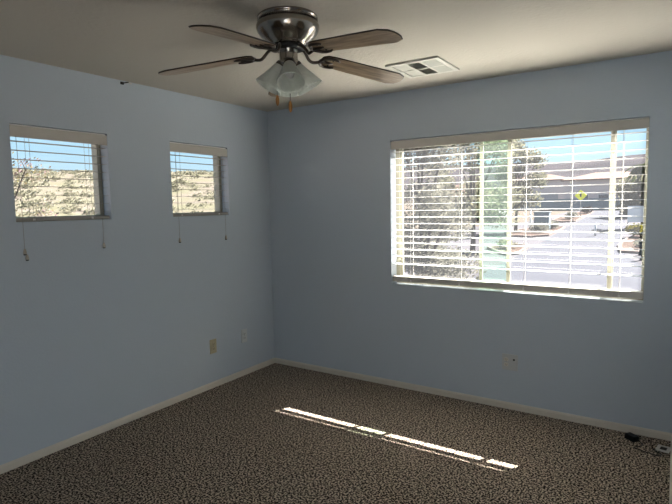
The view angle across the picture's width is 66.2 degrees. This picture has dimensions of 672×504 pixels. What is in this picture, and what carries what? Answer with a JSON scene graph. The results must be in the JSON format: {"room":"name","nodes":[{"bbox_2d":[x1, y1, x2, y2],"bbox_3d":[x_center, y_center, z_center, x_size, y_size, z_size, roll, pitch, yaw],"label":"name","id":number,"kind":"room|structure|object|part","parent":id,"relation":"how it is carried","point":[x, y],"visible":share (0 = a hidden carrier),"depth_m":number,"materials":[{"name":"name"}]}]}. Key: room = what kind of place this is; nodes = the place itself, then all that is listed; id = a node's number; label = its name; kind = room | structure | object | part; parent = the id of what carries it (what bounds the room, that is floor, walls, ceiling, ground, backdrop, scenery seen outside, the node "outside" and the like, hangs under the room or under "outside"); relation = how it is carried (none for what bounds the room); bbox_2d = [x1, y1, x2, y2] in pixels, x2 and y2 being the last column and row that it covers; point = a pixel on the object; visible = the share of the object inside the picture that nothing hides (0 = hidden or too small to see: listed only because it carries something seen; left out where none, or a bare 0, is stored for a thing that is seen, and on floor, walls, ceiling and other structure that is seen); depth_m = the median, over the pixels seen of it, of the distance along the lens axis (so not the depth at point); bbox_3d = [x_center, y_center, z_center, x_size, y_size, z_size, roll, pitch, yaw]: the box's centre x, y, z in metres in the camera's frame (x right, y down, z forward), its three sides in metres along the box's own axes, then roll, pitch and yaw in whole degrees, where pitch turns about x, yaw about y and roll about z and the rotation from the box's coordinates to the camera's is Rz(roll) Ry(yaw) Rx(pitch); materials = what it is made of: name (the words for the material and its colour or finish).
{"room":"empty bedroom","nodes":[
{"label":"empty bedroom","id":0,"kind":"room"},
{"bbox_2d":[0,55,274,464],"bbox_3d":[-1.808,0.050,3.372,0.160,2.440,4.360,2,6,33],"label":"wall","id":1,"kind":"structure","parent":0,"point":[92,336],"depth_m":3.67,"materials":[{"name":"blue paint"}]},
{"bbox_2d":[16,144,103,221],"bbox_3d":[-1.835,-0.497,3.365,0.065,0.584,0.624,2,6,33],"label":"window","id":2,"kind":"structure","parent":1,"relation":"in","point":[97,181],"depth_m":3.59,"materials":[{"name":"grey plastic"}]},
{"bbox_2d":[9,123,109,260],"bbox_3d":[-1.752,-0.376,3.321,0.090,0.815,0.620,2,6,33],"label":"window blind","id":3,"kind":"object","parent":2,"relation":"attached to","point":[23,131],"visible":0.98,"depth_m":3.27,"materials":[{"name":"grey plastic"}]},
{"bbox_3d":[-1.883,-0.351,3.072,0.013,0.671,0.003,2,6,33],"label":"lift cord","id":4,"kind":"part","parent":3,"relation":"part of","materials":[{"name":"white fabric"}]},
{"bbox_3d":[-1.879,-0.459,3.154,0.055,0.531,0.002,2,6,33],"label":"ladder cord","id":5,"kind":"part","parent":3,"relation":"part of","materials":[{"name":"white fabric"}]},
{"bbox_3d":[-1.768,-0.473,3.322,0.050,0.430,0.614,2,6,33],"label":"slat panel","id":6,"kind":"part","parent":3,"relation":"part of","materials":[{"name":"grey plastic"}]},
{"bbox_3d":[-1.763,-0.218,3.345,0.050,0.022,0.614,2,6,33],"label":"rail","id":7,"kind":"part","parent":3,"relation":"part of","materials":[{"name":"grey plastic"}]},
{"bbox_3d":[-1.670,-0.491,3.470,0.055,0.531,0.002,2,6,33],"label":"ladder cord","id":8,"kind":"part","parent":3,"relation":"part of","materials":[{"name":"white fabric"}]},
{"bbox_3d":[-1.599,-0.396,3.499,0.013,0.669,0.003,2,6,33],"label":"lift cord","id":9,"kind":"part","parent":3,"relation":"part of","materials":[{"name":"white fabric"}]},
{"bbox_2d":[0,358,274,473],"bbox_3d":[-1.761,1.250,3.360,0.013,0.049,4.187,2,6,33],"label":"baseboard","id":10,"kind":"structure","parent":1,"relation":"attached to","point":[21,461],"depth_m":3.68,"materials":[{"name":"beige paint"}]},
{"bbox_2d":[173,156,221,216],"bbox_3d":[-1.207,-0.594,4.313,0.065,0.584,0.613,2,6,33],"label":"window","id":11,"kind":"structure","parent":1,"relation":"in","point":[217,181],"depth_m":4.54,"materials":[{"name":"grey plastic"}]},
{"bbox_2d":[170,142,227,242],"bbox_3d":[-1.124,-0.483,4.269,0.089,0.795,0.609,2,6,33],"label":"window blind","id":12,"kind":"object","parent":11,"relation":"attached to","point":[174,146],"visible":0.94,"depth_m":4.22,"materials":[{"name":"grey plastic"}]},
{"bbox_3d":[-1.242,-0.447,4.038,0.013,0.677,0.003,2,6,33],"label":"lift cord","id":13,"kind":"part","parent":12,"relation":"part of","materials":[{"name":"white fabric"}]},
{"bbox_3d":[-1.253,-0.555,4.099,0.055,0.531,0.002,2,6,33],"label":"ladder cord","id":14,"kind":"part","parent":12,"relation":"part of","materials":[{"name":"white fabric"}]},
{"bbox_3d":[-1.139,-0.570,4.271,0.050,0.430,0.603,2,6,33],"label":"slat panel","id":15,"kind":"part","parent":12,"relation":"part of","materials":[{"name":"grey plastic"}]},
{"bbox_3d":[-1.135,-0.315,4.294,0.050,0.022,0.603,2,6,33],"label":"rail","id":16,"kind":"part","parent":12,"relation":"part of","materials":[{"name":"grey plastic"}]},
{"bbox_3d":[-1.033,-0.589,4.432,0.055,0.531,0.002,2,6,33],"label":"ladder cord","id":17,"kind":"part","parent":12,"relation":"part of","materials":[{"name":"white fabric"}]},
{"bbox_2d":[210,339,216,353],"bbox_3d":[-1.051,0.808,4.415,0.009,0.122,0.074,2,6,33],"label":"wall outlet","id":18,"kind":"object","parent":1,"relation":"attached to","point":[213,346],"visible":1,"depth_m":4.41,"materials":[{"name":"beige plastic"}]},
{"bbox_2d":[241,328,246,342],"bbox_3d":[-0.842,0.769,4.731,0.009,0.122,0.072,2,6,33],"label":"wall outlet","id":19,"kind":"object","parent":1,"relation":"attached to","point":[244,331],"visible":1,"depth_m":4.72,"materials":[{"name":"grey plastic"}]},
{"bbox_2d":[0,363,670,503],"bbox_3d":[0.138,1.411,2.126,4.872,0.120,4.520,2,6,33],"label":"floor","id":20,"kind":"structure","parent":0,"point":[275,433],"depth_m":3.17,"materials":[{"name":"carpet"}]},
{"bbox_2d":[624,432,661,455],"bbox_3d":[1.912,1.202,3.222,0.119,0.036,0.261,-3,6,-23],"label":"power adapter","id":21,"kind":"object","parent":20,"relation":"on","point":[629,436],"visible":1,"depth_m":3.29,"materials":[{"name":"black plastic"}]},
{"bbox_3d":[1.928,1.213,3.184,0.107,0.018,0.174,-4,6,-32],"label":"cord","id":22,"kind":"part","parent":21,"relation":"part of","materials":[{"name":"black plastic"}]},
{"bbox_2d":[656,444,670,453],"bbox_3d":[2.025,1.217,3.185,0.072,0.008,0.084,4,7,43],"label":"cable plate","id":23,"kind":"object","parent":20,"relation":"on","point":[661,448],"visible":0.88,"depth_m":3.18,"materials":[{"name":"grey plastic"}]},
{"bbox_2d":[0,0,671,111],"bbox_3d":[-0.426,-1.159,2.237,3.632,0.120,4.520,2,6,33],"label":"ceiling","id":24,"kind":"structure","parent":0,"point":[132,41],"depth_m":2.77,"materials":[{"name":"beige paint"}]},
{"bbox_2d":[158,6,403,111],"bbox_3d":[-0.226,-0.895,2.442,1.246,0.449,1.238,2,6,33],"label":"ceiling fan","id":25,"kind":"object","parent":24,"relation":"hanging from","point":[286,31],"visible":1,"depth_m":2.40,"materials":[{"name":"silver metal"}]},
{"bbox_3d":[-0.638,-0.914,2.535,0.480,0.070,0.134,0,5,8],"label":"blade","id":26,"kind":"part","parent":25,"relation":"part of","materials":[{"name":"brown wood"}]},
{"bbox_3d":[-0.408,-0.880,2.107,0.134,0.070,0.480,1,6,26],"label":"blade","id":27,"kind":"part","parent":25,"relation":"part of","materials":[{"name":"brown wood"}]},
{"bbox_3d":[-0.324,-0.829,2.470,0.132,0.149,0.129,2,6,33],"label":"lamp shade","id":28,"kind":"part","parent":25,"relation":"part of","materials":[{"name":"white glass"}]},
{"bbox_3d":[-0.243,-0.840,2.584,0.129,0.149,0.132,2,6,33],"label":"lamp shade","id":29,"kind":"part","parent":25,"relation":"part of","materials":[{"name":"white glass"}]},
{"bbox_3d":[-0.216,-0.853,2.419,0.049,0.070,0.051,2,6,33],"label":"bulb","id":30,"kind":"part","parent":25,"relation":"part of","materials":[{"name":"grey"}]},
{"bbox_3d":[-0.210,-0.823,2.389,0.129,0.149,0.132,2,6,33],"label":"lamp shade","id":31,"kind":"part","parent":25,"relation":"part of","materials":[{"name":"white glass"}]},
{"bbox_3d":[-0.128,-0.835,2.503,0.132,0.149,0.129,2,6,33],"label":"lamp shade","id":32,"kind":"part","parent":25,"relation":"part of","materials":[{"name":"white glass"}]},
{"bbox_3d":[0.071,-0.897,2.192,0.480,0.070,0.134,4,7,44],"label":"blade","id":33,"kind":"part","parent":25,"relation":"part of","materials":[{"name":"brown wood"}]},
{"bbox_3d":[0.137,-0.941,2.673,0.480,0.070,0.134,-4,6,-28],"label":"blade","id":34,"kind":"part","parent":25,"relation":"part of","materials":[{"name":"brown wood"}]},
{"bbox_2d":[385,56,459,78],"bbox_3d":[0.574,-1.216,3.405,0.365,0.012,0.380,2,6,33],"label":"ceiling vent","id":35,"kind":"object","parent":24,"relation":"in","point":[433,65],"visible":0.99,"depth_m":3.38,"materials":[{"name":"white metal"}]},
{"bbox_2d":[267,50,671,432],"bbox_3d":[0.797,-0.069,4.163,3.312,2.440,0.160,2,6,33],"label":"wall","id":36,"kind":"structure","parent":0,"point":[338,304],"depth_m":4.00,"materials":[{"name":"blue paint"}]},
{"bbox_2d":[275,358,671,440],"bbox_3d":[0.771,1.129,4.198,3.312,0.049,0.013,2,6,33],"label":"baseboard","id":37,"kind":"structure","parent":36,"relation":"attached to","point":[662,435],"depth_m":3.91,"materials":[{"name":"beige paint"}]},
{"bbox_2d":[502,353,517,370],"bbox_3d":[1.290,0.819,3.825,0.114,0.122,0.009,2,6,33],"label":"wall outlet","id":38,"kind":"object","parent":36,"relation":"attached to","point":[509,361],"visible":1,"depth_m":3.82,"materials":[{"name":"grey plastic"}]},
{"bbox_2d":[396,118,649,299],"bbox_3d":[1.291,-0.301,3.868,1.838,1.183,0.063,2,6,33],"label":"window","id":39,"kind":"structure","parent":36,"relation":"in","point":[400,175],"depth_m":3.84,"materials":[{"name":"grey plastic"}]},
{"bbox_3d":[0.923,-0.315,4.089,0.912,1.115,0.018,2,6,33],"label":"sliding sash","id":40,"kind":"part","parent":39,"relation":"part of","materials":[{"name":"clear glass"}]},
{"bbox_2d":[391,117,648,298],"bbox_3d":[1.231,-0.304,3.796,1.812,1.159,0.066,2,6,33],"label":"window blind","id":41,"kind":"object","parent":39,"relation":"attached to","point":[643,122],"visible":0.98,"depth_m":3.69,"materials":[{"name":"grey plastic"}]},
{"bbox_3d":[0.619,-0.310,4.205,0.002,1.112,0.057,2,6,33],"label":"ladder cord","id":42,"kind":"part","parent":41,"relation":"part of","materials":[{"name":"white fabric"}]},
{"bbox_3d":[0.962,-0.296,3.980,0.002,1.112,0.057,2,6,33],"label":"ladder cord","id":43,"kind":"part","parent":41,"relation":"part of","materials":[{"name":"white fabric"}]},
{"bbox_3d":[1.243,0.251,3.849,1.806,0.044,0.052,2,6,33],"label":"rail","id":44,"kind":"part","parent":41,"relation":"part of","materials":[{"name":"grey plastic"}]},
{"bbox_3d":[1.364,-0.280,3.715,0.002,1.112,0.057,2,6,33],"label":"ladder cord","id":45,"kind":"part","parent":41,"relation":"part of","materials":[{"name":"white fabric"}]},
{"bbox_3d":[1.619,-0.269,3.547,0.002,1.112,0.057,2,6,33],"label":"ladder cord","id":46,"kind":"part","parent":41,"relation":"part of","materials":[{"name":"white fabric"}]},
{"bbox_3d":[1.874,-0.259,3.380,0.002,1.112,0.057,2,6,33],"label":"ladder cord","id":47,"kind":"part","parent":41,"relation":"part of","materials":[{"name":"white fabric"}]},
{"bbox_3d":[1.500,-0.294,3.738,0.924,1.115,0.018,2,6,33],"label":"fixed sash","id":48,"kind":"part","parent":39,"relation":"part of","materials":[{"name":"clear glass"}]},
{"bbox_3d":[1.940,-0.273,3.419,0.228,1.115,0.018,2,6,33],"label":"sliding sash","id":49,"kind":"part","parent":39,"relation":"part of","materials":[{"name":"clear glass"}]},
{"bbox_3d":[1.091,0.168,1.464,0.160,2.440,4.360,2,6,33],"label":"wall","id":50,"kind":"structure","parent":0,"visible":0},
{"bbox_2d":[669,435,671,503],"bbox_3d":[1.242,1.325,1.924,0.013,0.049,3.280,2,6,33],"label":"baseboard","id":51,"kind":"structure","parent":50,"relation":"attached to","point":[670,491],"depth_m":2.78,"materials":[{"name":"beige paint"}]},
{"label":"outside","id":52,"kind":"structure","parent":0,"visible":0},
{"bbox_2d":[404,201,636,261],"bbox_3d":[10.210,-4.036,57.620,280.000,6.480,260.000,2,6,33],"label":"ground","id":53,"kind":"structure","parent":52,"point":[524,214],"depth_m":76.52,"materials":[{"name":"soil"}]},
{"bbox_2d":[11,151,58,216],"bbox_3d":[-11.615,-0.749,17.542,4.237,7.626,3.618,-4,6,-33],"label":"blossom tree","id":54,"kind":"object","parent":53,"relation":"on","point":[28,165],"visible":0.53,"depth_m":17.62,"materials":[{"name":"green plant"}]},
{"bbox_2d":[403,144,486,279],"bbox_3d":[3.232,-1.157,18.401,5.503,7.114,4.394,-3,6,-21],"label":"shade tree","id":55,"kind":"object","parent":53,"relation":"on","point":[442,221],"visible":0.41,"depth_m":17.84,"materials":[{"name":"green plant"}]},
{"bbox_2d":[415,184,513,218],"bbox_3d":[18.853,-7.331,76.119,10.000,5.200,12.000,-6,7,-44],"label":"house","id":56,"kind":"structure","parent":53,"relation":"on","point":[468,184],"depth_m":72.97,"materials":[{"name":"grey paint"}]},
{"bbox_2d":[432,139,523,250],"bbox_3d":[9.689,-4.800,36.144,7.498,9.662,6.990,2,6,33],"label":"shade tree","id":57,"kind":"object","parent":53,"relation":"on","point":[473,205],"visible":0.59,"depth_m":35.39,"materials":[{"name":"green plant"}]},
{"bbox_2d":[503,174,567,199],"bbox_3d":[40.752,-12.095,102.750,12.500,6.600,9.000,3,7,39],"label":"house","id":58,"kind":"structure","parent":53,"relation":"on","point":[553,186],"depth_m":97.57,"materials":[{"name":"grey paint"}]},
{"bbox_2d":[513,198,620,209],"bbox_3d":[37.234,-7.865,85.661,18.000,1.900,0.202,3,6,37],"label":"wall","id":59,"kind":"structure","parent":53,"relation":"on","point":[559,204],"depth_m":84.70,"materials":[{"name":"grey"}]},
{"bbox_2d":[560,171,639,198],"bbox_3d":[45.812,-10.216,86.366,13.400,6.400,9.000,3,6,36],"label":"house","id":60,"kind":"structure","parent":53,"relation":"on","point":[581,183],"depth_m":84.58,"materials":[{"name":"grey paint"}]},
{"bbox_3d":[43.292,-8.796,83.373,1.440,1.040,0.040,3,6,36],"label":"pane","id":61,"kind":"part","parent":60,"relation":"part of","materials":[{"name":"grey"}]},
{"bbox_2d":[615,175,642,215],"bbox_3d":[37.577,-7.019,63.324,6.089,5.471,6.156,0,5,7],"label":"shade tree","id":62,"kind":"object","parent":53,"relation":"on","point":[629,198],"visible":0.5,"depth_m":63.16,"materials":[{"name":"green plant"}]},
{"bbox_2d":[621,163,644,223],"bbox_3d":[29.628,-5.496,49.407,3.734,6.312,4.477,-2,5,-13],"label":"palm tree","id":63,"kind":"object","parent":53,"relation":"on","point":[637,170],"visible":0.41,"depth_m":49.29,"materials":[{"name":"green plant"}]},
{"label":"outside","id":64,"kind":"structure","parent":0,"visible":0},
{"bbox_2d":[403,154,645,200],"bbox_3d":[89.784,-39.539,262.367,489.620,28.539,306.239,2,6,33],"label":"hill","id":65,"kind":"structure","parent":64,"point":[603,164],"depth_m":231.94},
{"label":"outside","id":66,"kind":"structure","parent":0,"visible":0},
{"bbox_2d":[404,210,596,278],"bbox_3d":[18.612,-2.852,56.990,14.800,3.312,92.000,2,6,33],"label":"driveway","id":67,"kind":"structure","parent":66,"point":[522,240],"depth_m":41.98,"materials":[{"name":"concrete"}]},
{"bbox_2d":[415,240,466,277],"bbox_3d":[4.990,0.476,24.877,3.068,2.102,2.723,2,6,33],"label":"bush","id":68,"kind":"object","parent":67,"relation":"on","point":[443,240],"visible":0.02,"depth_m":24.53,"materials":[{"name":"green plant"}]},
{"bbox_2d":[487,244,527,255],"bbox_3d":[12.033,-0.216,36.516,2.900,0.385,5.700,2,6,33],"label":"traffic island","id":69,"kind":"object","parent":67,"relation":"on","point":[492,248],"visible":0.63,"depth_m":36.08,"materials":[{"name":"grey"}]},
{"bbox_2d":[496,239,517,248],"bbox_3d":[12.106,-0.558,36.598,1.412,0.812,1.494,-4,6,-26],"label":"bush","id":70,"kind":"object","parent":69,"relation":"on","point":[501,242],"visible":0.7,"depth_m":36.39,"materials":[{"name":"green plant"}]},
{"bbox_2d":[505,226,564,237],"bbox_3d":[18.601,-1.973,49.021,4.600,0.547,10.200,2,6,33],"label":"traffic island","id":71,"kind":"object","parent":67,"relation":"on","point":[550,232],"visible":0.63,"depth_m":46.85,"materials":[{"name":"grey concrete"}]},
{"bbox_2d":[492,139,548,230],"bbox_3d":[17.441,-6.307,48.858,5.231,8.980,4.521,1,5,19],"label":"shade tree","id":72,"kind":"object","parent":71,"relation":"in","point":[535,181],"visible":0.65,"depth_m":48.53,"materials":[{"name":"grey plant"}]},
{"bbox_2d":[528,222,550,231],"bbox_3d":[18.716,-2.218,47.300,2.087,1.054,1.735,2,6,33],"label":"bush","id":73,"kind":"object","parent":71,"relation":"on","point":[536,227],"visible":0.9,"depth_m":47.04,"materials":[{"name":"green plant"}]},
{"bbox_2d":[533,212,550,229],"bbox_3d":[20.020,-3.024,50.020,1.480,1.780,0.880,2,6,33],"label":"utility box","id":74,"kind":"object","parent":71,"relation":"on","point":[545,220],"visible":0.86,"depth_m":49.62,"materials":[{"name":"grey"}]},
{"bbox_2d":[550,220,558,228],"bbox_3d":[21.271,-2.664,50.681,1.553,0.943,1.555,2,6,33],"label":"bush","id":75,"kind":"object","parent":71,"relation":"on","point":[552,222],"visible":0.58,"depth_m":50.27,"materials":[{"name":"green plant"}]},
{"bbox_2d":[552,211,592,222],"bbox_3d":[31.191,-4.671,67.431,3.000,0.918,20.500,2,6,33],"label":"traffic island","id":76,"kind":"object","parent":67,"relation":"on","point":[560,219],"visible":0.7,"depth_m":62.84,"materials":[{"name":"grey concrete"}]},
{"bbox_2d":[564,211,578,218],"bbox_3d":[28.511,-4.444,62.313,1.751,1.134,1.459,2,6,33],"label":"bush","id":77,"kind":"object","parent":76,"relation":"on","point":[572,212],"visible":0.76,"depth_m":62.00,"materials":[{"name":"green plant"}]},
{"bbox_2d":[575,190,586,217],"bbox_3d":[30.348,-5.936,63.921,1.406,3.553,0.115,2,6,29],"label":"road sign","id":78,"kind":"object","parent":76,"relation":"on","point":[580,195],"visible":0.93,"depth_m":63.81,"materials":[{"name":"yellow metal"}]},
{"bbox_3d":[30.309,-7.002,63.793,1.406,1.406,0.024,2,6,29],"label":"sign plate","id":79,"kind":"part","parent":78,"relation":"part of","materials":[{"name":"yellow metal"}]},
{"bbox_2d":[581,206,593,213],"bbox_3d":[35.192,-5.904,72.181,1.858,1.176,2.021,-1,5,-1],"label":"bush","id":80,"kind":"object","parent":76,"relation":"on","point":[584,211],"visible":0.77,"depth_m":71.78,"materials":[{"name":"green plant"}]},
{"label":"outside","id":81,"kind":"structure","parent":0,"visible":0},
{"bbox_2d":[14,172,214,216],"bbox_3d":[-45.028,-6.087,66.370,118.015,12.178,163.968,2,6,33],"label":"hillside","id":82,"kind":"structure","parent":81,"point":[53,187],"depth_m":53.92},
{"bbox_2d":[12,168,214,216],"bbox_3d":[-30.045,-8.847,74.390,69.105,8.938,63.728,2,6,33],"label":"brush","id":83,"kind":"object","parent":82,"relation":"on","point":[50,173],"visible":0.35,"depth_m":55.77,"materials":[{"name":"green plant"}]},
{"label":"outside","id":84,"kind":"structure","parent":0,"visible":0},
{"bbox_2d":[616,214,641,263],"bbox_3d":[35.007,-2.053,45.005,24.600,3.384,94.000,2,6,33],"label":"sidewalk","id":85,"kind":"structure","parent":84,"point":[624,235],"depth_m":40.06,"materials":[{"name":"concrete"}]},
{"bbox_2d":[618,235,642,253],"bbox_3d":[22.232,-0.651,36.878,3.300,0.605,11.800,2,6,33],"label":"traffic island","id":86,"kind":"object","parent":85,"relation":"on","point":[626,243],"visible":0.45,"depth_m":35.59,"materials":[{"name":"grey concrete"}]},
{"bbox_2d":[624,223,642,236],"bbox_3d":[23.795,-1.675,40.417,1.795,1.237,2.692,-2,5,-10],"label":"bush","id":87,"kind":"object","parent":86,"relation":"on","point":[634,229],"visible":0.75,"depth_m":40.33,"materials":[{"name":"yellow plant"}]},
{"bbox_2d":[632,239,642,246],"bbox_3d":[20.905,-0.591,34.549,1.815,0.709,1.763,2,6,33],"label":"bush","id":88,"kind":"object","parent":86,"relation":"on","point":[634,243],"visible":0.11,"depth_m":34.66,"materials":[{"name":"green plant"}]},
{"bbox_2d":[627,206,643,226],"bbox_3d":[27.928,-3.197,47.827,1.500,2.150,0.170,2,6,33],"label":"sign board","id":89,"kind":"object","parent":85,"relation":"on","point":[632,210],"visible":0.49,"depth_m":47.79,"materials":[{"name":"white"}]},
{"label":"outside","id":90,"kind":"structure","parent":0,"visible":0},
{"bbox_2d":[471,209,641,290],"bbox_3d":[28.371,-2.319,49.374,14.500,3.384,94.000,2,6,33],"label":"street","id":91,"kind":"structure","parent":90,"point":[537,277],"depth_m":29.98,"materials":[{"name":"grey asphalt"}]}
]}

